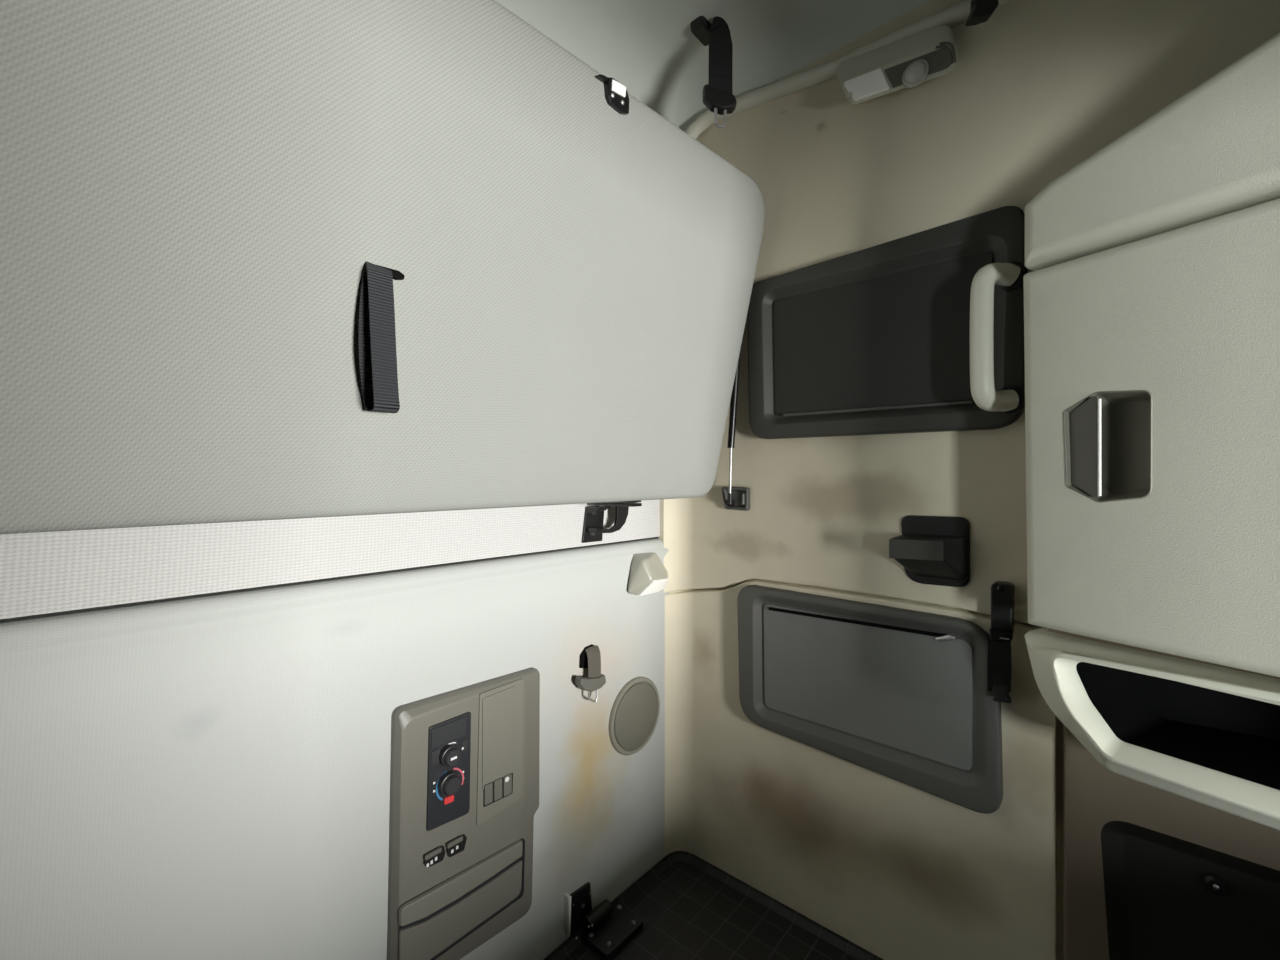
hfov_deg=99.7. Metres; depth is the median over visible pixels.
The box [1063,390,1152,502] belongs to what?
handle
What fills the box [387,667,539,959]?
control panel
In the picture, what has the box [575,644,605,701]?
hook
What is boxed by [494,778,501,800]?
switch
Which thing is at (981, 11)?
belt
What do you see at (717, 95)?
belt
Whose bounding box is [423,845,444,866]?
rocker switch
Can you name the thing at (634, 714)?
speaker
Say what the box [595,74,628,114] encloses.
latch
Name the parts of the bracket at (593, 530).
wall plate, arm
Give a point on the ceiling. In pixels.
(649, 47)
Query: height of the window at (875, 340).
0.351 m
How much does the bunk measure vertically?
0.647 m
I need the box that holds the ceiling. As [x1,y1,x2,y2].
[495,0,929,131]
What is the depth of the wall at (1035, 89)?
0.97 m
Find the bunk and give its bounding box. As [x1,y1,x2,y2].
[0,0,764,533]
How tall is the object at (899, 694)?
0.316 m
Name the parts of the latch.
latch arm, latch plate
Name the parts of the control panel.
dial knob, dial knob, drawer, drawer pull, drawer, blank plate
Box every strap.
[358,261,404,412]
[987,581,1014,702]
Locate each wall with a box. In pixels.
[0,499,668,959]
[658,0,1279,959]
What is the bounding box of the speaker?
[609,676,659,755]
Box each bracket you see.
[564,882,643,959]
[581,500,641,542]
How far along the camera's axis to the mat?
1.07 m
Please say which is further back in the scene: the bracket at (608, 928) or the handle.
the bracket at (608, 928)
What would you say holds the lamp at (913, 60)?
attached to the wall at (1035, 89)
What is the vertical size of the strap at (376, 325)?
0.151 m
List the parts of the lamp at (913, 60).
spot panel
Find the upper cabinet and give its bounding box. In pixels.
[1023,32,1279,830]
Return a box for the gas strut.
[727,349,740,503]
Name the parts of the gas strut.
rod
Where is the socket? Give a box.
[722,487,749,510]
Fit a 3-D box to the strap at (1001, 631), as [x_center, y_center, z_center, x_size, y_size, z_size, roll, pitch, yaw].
[0.570,0.254,0.853,0.034,0.184,0.037,0,0,41]
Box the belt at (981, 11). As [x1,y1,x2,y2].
[965,0,998,25]
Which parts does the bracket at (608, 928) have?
wall plate, plate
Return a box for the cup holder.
[889,515,969,586]
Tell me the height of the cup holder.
0.119 m
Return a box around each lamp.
[628,552,667,595]
[836,25,959,103]
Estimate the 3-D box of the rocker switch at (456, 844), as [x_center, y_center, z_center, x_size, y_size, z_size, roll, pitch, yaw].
[-0.283,0.565,0.833,0.006,0.024,0.034,0,0,41]
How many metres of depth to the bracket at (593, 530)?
1.09 m
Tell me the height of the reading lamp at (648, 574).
0.096 m
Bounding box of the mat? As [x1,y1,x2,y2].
[544,851,882,959]
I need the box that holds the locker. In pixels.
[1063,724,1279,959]
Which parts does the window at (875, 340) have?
door, grab handle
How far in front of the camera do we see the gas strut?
1.16 m
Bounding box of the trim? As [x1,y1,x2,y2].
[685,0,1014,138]
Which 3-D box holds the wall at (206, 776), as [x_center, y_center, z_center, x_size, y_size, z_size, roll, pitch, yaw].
[-0.606,0.020,0.527,0.044,1.960,2.400,0,0,41]
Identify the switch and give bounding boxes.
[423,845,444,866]
[446,834,466,856]
[484,782,492,804]
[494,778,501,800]
[503,773,511,795]
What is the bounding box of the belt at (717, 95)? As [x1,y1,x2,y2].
[690,16,736,127]

